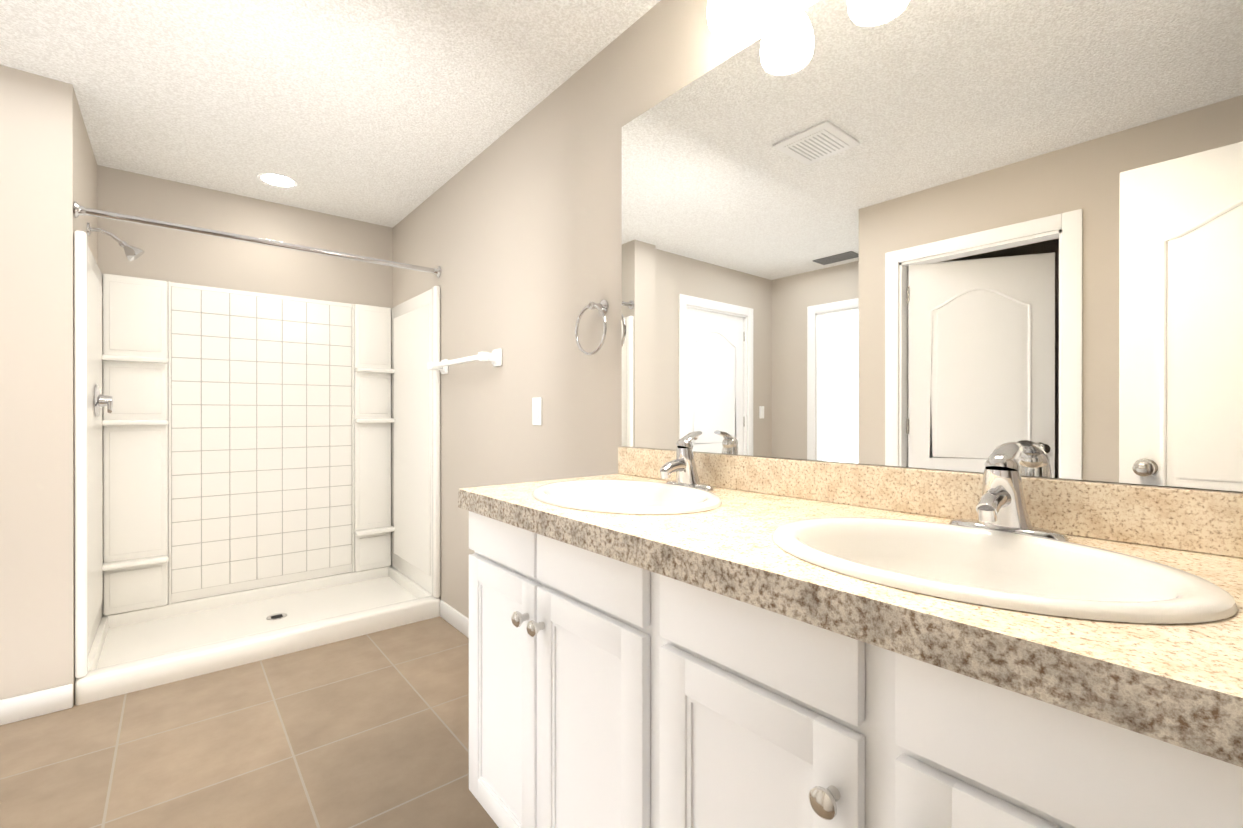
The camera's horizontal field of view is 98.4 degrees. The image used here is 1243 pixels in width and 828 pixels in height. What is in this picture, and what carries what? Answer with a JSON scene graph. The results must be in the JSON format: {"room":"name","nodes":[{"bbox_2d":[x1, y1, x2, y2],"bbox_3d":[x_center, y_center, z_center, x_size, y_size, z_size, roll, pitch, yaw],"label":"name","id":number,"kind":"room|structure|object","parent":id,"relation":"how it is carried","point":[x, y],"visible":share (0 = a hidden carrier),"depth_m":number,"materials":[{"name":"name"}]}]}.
{"room":"bathroom","nodes":[
{"label":"bathroom","id":0,"kind":"room"},
{"bbox_2d":[0,65,97,705],"bbox_3d":[-2.497,-0.071,2.356,0.210,2.420,0.880,0,0,-40],"label":"wall","id":1,"kind":"structure","parent":0,"point":[48,170],"depth_m":2.03,"materials":[{"name":"beige paint"}]},
{"bbox_2d":[87,222,143,260],"bbox_3d":[-2.354,-0.796,2.500,0.194,0.150,0.076,0,0,-40],"label":"shower head","id":2,"kind":"object","parent":1,"relation":"attached to","point":[132,253],"visible":1,"depth_m":2.51},
{"bbox_2d":[73,201,440,277],"bbox_3d":[-1.596,-0.807,2.579,1.456,0.066,0.066,0,0,-40],"label":"shower curtain rod","id":3,"kind":"object","parent":1,"relation":"attached to","point":[80,210],"visible":0.98,"depth_m":2.44,"materials":[{"name":"silver metal"}]},
{"bbox_2d":[97,165,392,307],"bbox_3d":[-2.250,-0.072,3.200,1.670,2.420,0.100,0,0,-40],"label":"wall","id":4,"kind":"structure","parent":0,"point":[175,256],"depth_m":3.13,"materials":[{"name":"beige paint"}]},
{"bbox_2d":[0,616,498,827],"bbox_3d":[-1.532,1.167,0.102,4.740,0.050,5.780,0,0,-40],"label":"floor","id":5,"kind":"structure","parent":0,"point":[370,730],"depth_m":1.83,"materials":[{"name":"tile"}]},
{"bbox_2d":[75,565,439,704],"bbox_3d":[-1.855,1.098,2.892,1.456,0.120,0.878,0,0,-40],"label":"shower base","id":6,"kind":"object","parent":5,"relation":"on","point":[136,650],"visible":0.79,"depth_m":2.76,"materials":[{"name":"white plastic"}]},
{"bbox_2d":[74,231,440,677],"bbox_3d":[-1.856,0.157,2.892,1.456,1.759,0.874,0,0,-40],"label":"shower surround","id":7,"kind":"object","parent":6,"relation":"on","point":[236,441],"visible":1,"depth_m":3.10,"materials":[{"name":"white plastic"}]},
{"bbox_2d":[94,384,112,416],"bbox_3d":[-2.381,-0.061,2.470,0.060,0.150,0.164,0,0,-40],"label":"shower valve","id":8,"kind":"object","parent":7,"relation":"attached to","point":[100,400],"visible":1,"depth_m":2.44,"materials":[{"name":"silver metal"}]},
{"bbox_2d":[458,503,1242,827],"bbox_3d":[0.266,0.696,1.028,0.588,0.890,1.500,0,0,-40],"label":"bathroom vanity","id":9,"kind":"object","parent":5,"relation":"on","point":[728,663],"depth_m":0.74,"materials":[{"name":"white wood"}]},
{"bbox_2d":[458,474,1242,750],"bbox_3d":[0.271,0.226,1.033,0.573,0.050,1.522,0,0,-40],"label":"countertop","id":10,"kind":"structure","parent":9,"relation":"on","point":[1188,676],"depth_m":0.58,"materials":[{"name":"beige stone"}]},
{"bbox_2d":[532,480,721,513],"bbox_3d":[0.002,0.270,1.302,0.396,0.165,0.524,0,0,-40],"label":"sink","id":11,"kind":"object","parent":10,"relation":"in","point":[627,496],"visible":0.42,"depth_m":1.42,"materials":[{"name":"white ceramic"}]},
{"bbox_2d":[660,431,712,490],"bbox_3d":[0.159,0.123,1.433,0.145,0.152,0.168,0,0,-40],"label":"faucet","id":12,"kind":"object","parent":10,"relation":"on","point":[682,465],"visible":0.92,"depth_m":1.42,"materials":[{"name":"silver metal"}]},
{"bbox_2d":[772,517,1237,623],"bbox_3d":[0.463,0.271,0.750,0.396,0.165,0.524,0,0,-40],"label":"sink","id":13,"kind":"object","parent":10,"relation":"in","point":[1010,570],"visible":0.52,"depth_m":0.77,"materials":[{"name":"white ceramic"}]},
{"bbox_2d":[949,442,1068,541],"bbox_3d":[0.620,0.124,0.880,0.145,0.152,0.168,0,0,-40],"label":"faucet","id":14,"kind":"object","parent":10,"relation":"on","point":[1001,505],"visible":0.92,"depth_m":0.87,"materials":[{"name":"silver metal"}]},
{"bbox_2d":[0,0,660,227],"bbox_3d":[-1.532,-1.303,0.098,4.740,0.050,5.780,0,0,-40],"label":"ceiling","id":15,"kind":"structure","parent":0,"point":[390,113],"depth_m":2.05,"materials":[{"name":"paint"}]},
{"bbox_2d":[256,172,298,187],"bbox_3d":[-1.886,-1.280,2.942,0.196,0.004,0.196,0,0,-40],"label":"recessed light","id":16,"kind":"object","parent":15,"relation":"in","point":[275,180],"visible":1,"depth_m":2.94,"materials":[{"name":"white"}]},
{"bbox_2d":[393,0,1242,617],"bbox_3d":[0.249,-0.070,1.586,0.100,2.420,5.780,0,0,-40],"label":"wall","id":17,"kind":"structure","parent":0,"point":[515,232],"depth_m":2.19,"materials":[{"name":"beige paint"}]},
{"bbox_2d":[440,600,468,637],"bbox_3d":[-0.512,1.093,2.411,0.013,0.092,1.579,0,0,-40],"label":"baseboard","id":18,"kind":"structure","parent":17,"relation":"attached to","point":[455,618],"depth_m":2.85,"materials":[{"name":"white wood"}]},
{"bbox_2d":[428,348,501,373],"bbox_3d":[-0.810,-0.262,2.702,0.094,0.080,0.710,0,0,-40],"label":"towel bar","id":19,"kind":"object","parent":17,"relation":"attached to","point":[494,357],"visible":1,"depth_m":2.52,"materials":[{"name":"white plastic"}]},
{"bbox_2d":[532,397,541,424],"bbox_3d":[-0.351,-0.011,2.219,0.010,0.115,0.070,0,0,-40],"label":"light switch","id":20,"kind":"object","parent":17,"relation":"attached to","point":[536,410],"visible":1,"depth_m":2.21,"materials":[{"name":"white plastic"}]},
{"bbox_2d":[575,300,607,355],"bbox_3d":[-0.092,-0.302,1.870,0.058,0.198,0.178,0,0,-40],"label":"towel ring","id":21,"kind":"object","parent":17,"relation":"attached to","point":[601,307],"visible":1,"depth_m":1.86,"materials":[{"name":"silver metal"}]},
{"bbox_2d":[707,0,764,40],"bbox_3d":[0.450,-1.060,1.121,0.182,0.233,0.720,0,0,-40],"label":"sconce","id":22,"kind":"object","parent":17,"relation":"attached to","point":[730,20],"visible":1,"depth_m":1.34,"materials":[{"name":"white glass"}]},
{"bbox_2d":[618,447,1242,558],"bbox_3d":[0.483,0.155,1.210,0.021,0.089,1.522,0,0,-40],"label":"backsplash","id":23,"kind":"structure","parent":17,"relation":"attached to","point":[1184,519],"depth_m":0.99,"materials":[{"name":"beige stone"}]},
{"bbox_2d":[622,0,1242,491],"bbox_3d":[0.486,-0.426,1.217,0.005,1.068,1.510,0,0,-40],"label":"mirror","id":24,"kind":"object","parent":17,"relation":"attached to","point":[954,234],"visible":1,"depth_m":1.03,"materials":[{"name":"clear glass"}]},
{"bbox_3d":[-3.015,-0.070,1.494,1.690,2.420,0.100,0,0,-40],"label":"wall","id":25,"kind":"structure","parent":0,"visible":0},
{"bbox_2d":[0,684,72,724],"bbox_3d":[-2.841,1.094,1.528,1.799,0.092,0.073,0,0,-40],"label":"baseboard return","id":26,"kind":"object","parent":25,"relation":"attached to","point":[32,705],"visible":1,"depth_m":2.02,"materials":[{"name":"white wood"}]}
]}

